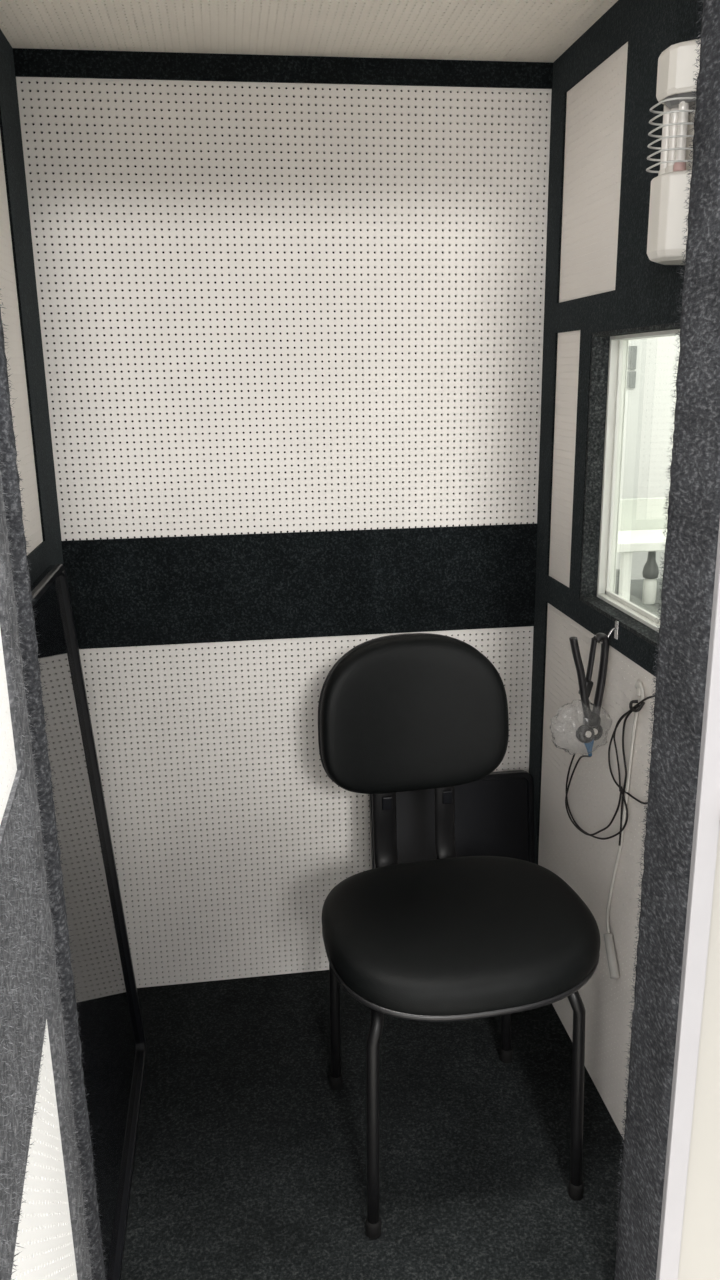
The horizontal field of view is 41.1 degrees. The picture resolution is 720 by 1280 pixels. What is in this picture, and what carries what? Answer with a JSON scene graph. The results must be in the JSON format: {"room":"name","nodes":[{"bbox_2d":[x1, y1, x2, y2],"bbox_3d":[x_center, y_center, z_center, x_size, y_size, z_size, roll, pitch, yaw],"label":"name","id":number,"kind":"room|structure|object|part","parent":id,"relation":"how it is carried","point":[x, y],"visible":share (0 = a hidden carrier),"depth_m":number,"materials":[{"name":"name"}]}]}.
{"room":"hearing test booth","nodes":[
{"label":"hearing test booth","id":0,"kind":"room"},
{"bbox_2d":[0,29,63,585],"bbox_3d":[-0.549,-0.035,1.400,0.102,1.850,0.842,-3,15,-7],"label":"wall","id":1,"kind":"structure","parent":0,"point":[23,348],"depth_m":1.55,"materials":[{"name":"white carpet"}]},
{"bbox_3d":[-0.500,-0.429,1.212,0.004,0.737,0.675,-3,15,-7],"label":"perforated panel","id":2,"kind":"part","parent":1,"relation":"part of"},
{"bbox_2d":[13,48,552,987],"bbox_3d":[-0.108,-0.180,1.901,1.120,1.850,0.104,-3,15,-7],"label":"wall","id":3,"kind":"structure","parent":0,"point":[291,308],"depth_m":1.79,"materials":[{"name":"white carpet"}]},
{"bbox_3d":[-0.108,-0.582,1.744,0.923,0.783,0.004,-3,15,-7],"label":"perforated panel","id":4,"kind":"part","parent":3,"relation":"part of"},
{"bbox_3d":[-0.093,0.355,2.001,0.923,0.764,0.004,-3,15,-7],"label":"perforated panel","id":5,"kind":"part","parent":3,"relation":"part of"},
{"bbox_2d":[0,0,617,62],"bbox_3d":[-0.057,-0.915,1.215,1.120,0.071,1.046,-3,15,-7],"label":"ceiling","id":6,"kind":"structure","parent":0,"point":[477,30],"depth_m":1.49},
{"bbox_2d":[0,0,719,1279],"bbox_3d":[0.022,0.091,1.001,1.140,1.920,0.154,-3,15,-7],"label":"door frame","id":7,"kind":"structure","parent":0,"point":[692,525],"depth_m":1.06,"materials":[{"name":"grey carpet"}]},
{"bbox_2d":[0,451,95,1279],"bbox_3d":[-0.256,0.234,0.573,0.072,1.720,0.726,-4,16,-12],"label":"door","id":8,"kind":"structure","parent":7,"relation":"in","point":[43,1234],"depth_m":0.80,"materials":[{"name":"grey carpet"}]},
{"bbox_3d":[-0.240,-0.165,0.464,0.003,0.735,0.575,-4,16,-12],"label":"perforated panel","id":9,"kind":"part","parent":8,"relation":"part of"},
{"bbox_3d":[-0.234,0.233,0.575,0.012,1.720,0.559,-4,16,-12],"label":"rail","id":10,"kind":"part","parent":8,"relation":"part of","materials":[{"name":"grey carpet"}]},
{"bbox_3d":[-0.226,0.689,0.699,0.003,0.595,0.575,-4,16,-12],"label":"perforated panel","id":11,"kind":"part","parent":8,"relation":"part of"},
{"bbox_2d":[656,522,719,1279],"bbox_3d":[0.368,0.129,1.003,0.024,1.835,0.010,-3,15,-7],"label":"trim","id":12,"kind":"structure","parent":7,"relation":"attached to","point":[707,809],"depth_m":1.06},
{"bbox_2d":[121,969,623,1279],"bbox_3d":[-0.029,0.863,1.704,1.120,0.060,1.046,-3,15,-7],"label":"floor","id":13,"kind":"structure","parent":0,"point":[248,1164],"depth_m":1.62,"materials":[{"name":"grey carpet"}]},
{"bbox_2d":[31,564,145,1279],"bbox_3d":[-0.421,0.413,1.432,0.086,0.962,0.620,-3,15,-7],"label":"panel","id":14,"kind":"object","parent":13,"relation":"on","point":[113,1041],"visible":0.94,"depth_m":1.52,"materials":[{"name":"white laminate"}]},
{"bbox_2d":[369,770,533,868],"bbox_3d":[0.198,0.507,2.020,0.345,0.450,0.084,-3,15,-7],"label":"panel","id":15,"kind":"object","parent":13,"relation":"on","point":[494,813],"visible":0.27,"depth_m":2.01,"materials":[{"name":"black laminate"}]},
{"bbox_2d":[318,633,600,1238],"bbox_3d":[0.137,0.443,1.552,0.417,0.826,0.480,-4,16,-11],"label":"chair","id":16,"kind":"object","parent":13,"relation":"on","point":[447,937],"visible":1,"depth_m":1.52,"materials":[{"name":"black leather"}]},
{"bbox_3d":[-0.030,0.634,1.682,0.027,0.378,0.073,-9,17,-26],"label":"leg","id":17,"kind":"part","parent":16,"relation":"part of","materials":[{"name":"black metal"}]},
{"bbox_3d":[0.024,0.703,1.428,0.027,0.378,0.073,0,15,5],"label":"leg","id":18,"kind":"part","parent":16,"relation":"part of","materials":[{"name":"black metal"}]},
{"bbox_3d":[0.090,0.130,1.644,0.329,0.271,0.092,-4,16,-11],"label":"backrest","id":19,"kind":"part","parent":16,"relation":"part of","materials":[{"name":"black leather"}]},
{"bbox_3d":[0.149,0.441,1.488,0.415,0.069,0.352,-4,16,-11],"label":"seat","id":20,"kind":"part","parent":16,"relation":"part of","materials":[{"name":"black leather"}]},
{"bbox_3d":[0.262,0.614,1.739,0.032,0.378,0.077,2,16,10],"label":"leg","id":21,"kind":"part","parent":16,"relation":"part of","materials":[{"name":"black metal"}]},
{"bbox_3d":[0.316,0.683,1.484,0.032,0.378,0.077,-11,18,-32],"label":"leg","id":22,"kind":"part","parent":16,"relation":"part of","materials":[{"name":"black metal"}]},
{"bbox_2d":[529,0,702,1138],"bbox_3d":[0.437,-0.086,1.527,0.059,1.850,0.842,-3,15,-7],"label":"wall","id":23,"kind":"structure","parent":0,"point":[600,276],"depth_m":1.62,"materials":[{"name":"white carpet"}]},
{"bbox_3d":[0.373,-0.325,1.741,0.003,0.458,0.134,-3,15,-7],"label":"perforated panel","id":24,"kind":"part","parent":23,"relation":"part of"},
{"bbox_3d":[0.376,-0.736,1.554,0.003,0.350,0.279,-3,15,-7],"label":"perforated panel","id":25,"kind":"part","parent":23,"relation":"part of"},
{"bbox_2d":[565,633,627,839],"bbox_3d":[0.367,0.169,1.617,0.077,0.394,0.265,-3,15,-7],"label":"headset","id":26,"kind":"object","parent":23,"relation":"attached to","point":[591,731],"visible":1,"depth_m":1.55,"materials":[{"name":"black plastic"}]},
{"bbox_2d":[550,699,611,754],"bbox_3d":[0.360,0.143,1.568,0.105,0.098,0.056,-3,15,-7],"label":"plastic cover","id":27,"kind":"object","parent":26,"relation":"attached to","point":[580,699],"visible":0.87,"depth_m":1.57,"materials":[{"name":"clear plastic"}]},
{"bbox_3d":[0.388,0.266,1.652,0.029,0.188,0.238,-3,15,-7],"label":"cord","id":28,"kind":"part","parent":26,"relation":"part of","materials":[{"name":"black rubber"}]},
{"bbox_3d":[0.402,0.281,1.652,0.008,0.156,0.265,-3,16,-8],"label":"cord","id":29,"kind":"part","parent":26,"relation":"part of","materials":[{"name":"black rubber"}]},
{"bbox_3d":[0.426,0.418,1.622,0.003,0.828,0.764,-3,15,-7],"label":"perforated panel","id":30,"kind":"part","parent":23,"relation":"part of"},
{"bbox_2d":[595,620,618,643],"bbox_3d":[0.392,-0.012,1.529,0.037,0.037,0.012,-3,15,-7],"label":"wall hook","id":31,"kind":"object","parent":23,"relation":"attached to","point":[615,629],"visible":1,"depth_m":1.53,"materials":[{"name":"metal"}]},
{"bbox_3d":[0.392,-0.007,1.530,0.037,0.027,0.004,-3,15,-7],"label":"hook arm","id":32,"kind":"part","parent":31,"relation":"part of","materials":[{"name":"metal"}]},
{"bbox_3d":[0.409,-0.016,1.530,0.002,0.030,0.012,-3,15,-7],"label":"plate","id":33,"kind":"part","parent":31,"relation":"part of","materials":[{"name":"metal"}]},
{"bbox_2d":[603,680,643,977],"bbox_3d":[0.419,0.308,1.543,0.019,0.523,0.088,-3,15,-7],"label":"cord","id":34,"kind":"object","parent":23,"relation":"hanging from","point":[608,938],"visible":0.97,"depth_m":1.58,"materials":[{"name":"grey plastic"}]},
{"bbox_2d":[580,322,680,647],"bbox_3d":[0.442,-0.235,1.440,0.060,0.449,0.412,-3,15,-7],"label":"window","id":35,"kind":"structure","parent":23,"relation":"in","point":[609,349],"depth_m":1.61,"materials":[{"name":"white wood"}]},
{"bbox_2d":[608,695,654,845],"bbox_3d":[0.421,0.195,1.465,0.016,0.314,0.224,-3,15,-7],"label":"cable","id":36,"kind":"object","parent":23,"relation":"attached to","point":[637,707],"visible":0.96,"depth_m":1.51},
{"bbox_2d":[646,39,700,264],"bbox_3d":[0.392,-0.594,1.178,0.068,0.244,0.088,-3,15,-7],"label":"wall lamp","id":37,"kind":"object","parent":23,"relation":"attached to","point":[675,84],"visible":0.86,"depth_m":1.16,"materials":[{"name":"beige plastic"}]},
{"bbox_3d":[0.420,-0.597,1.182,0.010,0.242,0.074,-3,15,-7],"label":"plate","id":38,"kind":"part","parent":37,"relation":"part of","materials":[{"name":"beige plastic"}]},
{"bbox_2d":[616,335,678,579],"bbox_3d":[1.429,-1.181,4.152,2.580,2.660,0.100,-3,15,-7],"label":"wall","id":39,"kind":"structure","parent":0,"point":[647,448],"depth_m":4.14,"materials":[{"name":"white paint"}]},
{"bbox_2d":[626,371,635,387],"bbox_3d":[1.140,-1.105,4.072,0.062,0.068,0.013,-3,15,-7],"label":"switch plate","id":40,"kind":"object","parent":39,"relation":"attached to","point":[631,375],"visible":0.55,"depth_m":4.07,"materials":[{"name":"grey plastic"}]},
{"bbox_2d":[627,346,636,368],"bbox_3d":[1.145,-1.192,4.049,0.046,0.095,0.013,-3,15,-7],"label":"switch plate","id":41,"kind":"object","parent":39,"relation":"attached to","point":[632,352],"visible":0.76,"depth_m":4.04,"materials":[{"name":"grey plastic"}]},
{"bbox_3d":[2.037,1.240,0.400,2.580,0.040,8.700,-3,15,-7],"label":"floor","id":42,"kind":"structure","parent":0,"visible":0},
{"bbox_2d":[617,497,668,617],"bbox_3d":[1.456,-0.143,3.769,1.230,0.860,0.620,-3,15,-7],"label":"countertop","id":43,"kind":"structure","parent":42,"relation":"on","point":[641,528],"depth_m":3.56,"materials":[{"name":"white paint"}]},
{"bbox_2d":[615,569,619,594],"bbox_3d":[0.962,-0.204,3.619,0.082,0.122,0.082,-3,15,-7],"label":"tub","id":44,"kind":"object","parent":43,"relation":"on","point":[617,570],"visible":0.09,"depth_m":3.58,"materials":[{"name":"plastic"}]},
{"bbox_3d":[0.962,-0.254,3.605,0.082,0.018,0.082,-3,15,-7],"label":"lid","id":45,"kind":"part","parent":44,"relation":"part of","materials":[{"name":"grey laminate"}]},
{"bbox_3d":[0.940,0.029,3.455,0.032,0.710,0.030,-3,15,-7],"label":"leg","id":46,"kind":"part","parent":43,"relation":"part of","materials":[{"name":"white paint"}]},
{"bbox_2d":[618,497,668,530],"bbox_3d":[1.456,-0.475,3.637,1.230,0.150,0.020,-3,15,-7],"label":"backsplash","id":47,"kind":"structure","parent":43,"relation":"attached to","point":[634,513],"depth_m":3.57,"materials":[{"name":"laminate"}]},
{"bbox_2d":[630,578,662,617],"bbox_3d":[1.454,-0.179,3.769,1.230,0.020,0.600,-3,15,-7],"label":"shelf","id":48,"kind":"object","parent":43,"relation":"attached to","point":[636,586],"depth_m":3.71,"materials":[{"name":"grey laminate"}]},
{"bbox_2d":[642,551,658,604],"bbox_3d":[1.082,-0.239,3.574,0.060,0.210,0.060,-3,15,-7],"label":"bottle","id":49,"kind":"object","parent":43,"relation":"on","point":[650,572],"visible":0.89,"depth_m":3.56,"materials":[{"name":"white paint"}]}
]}

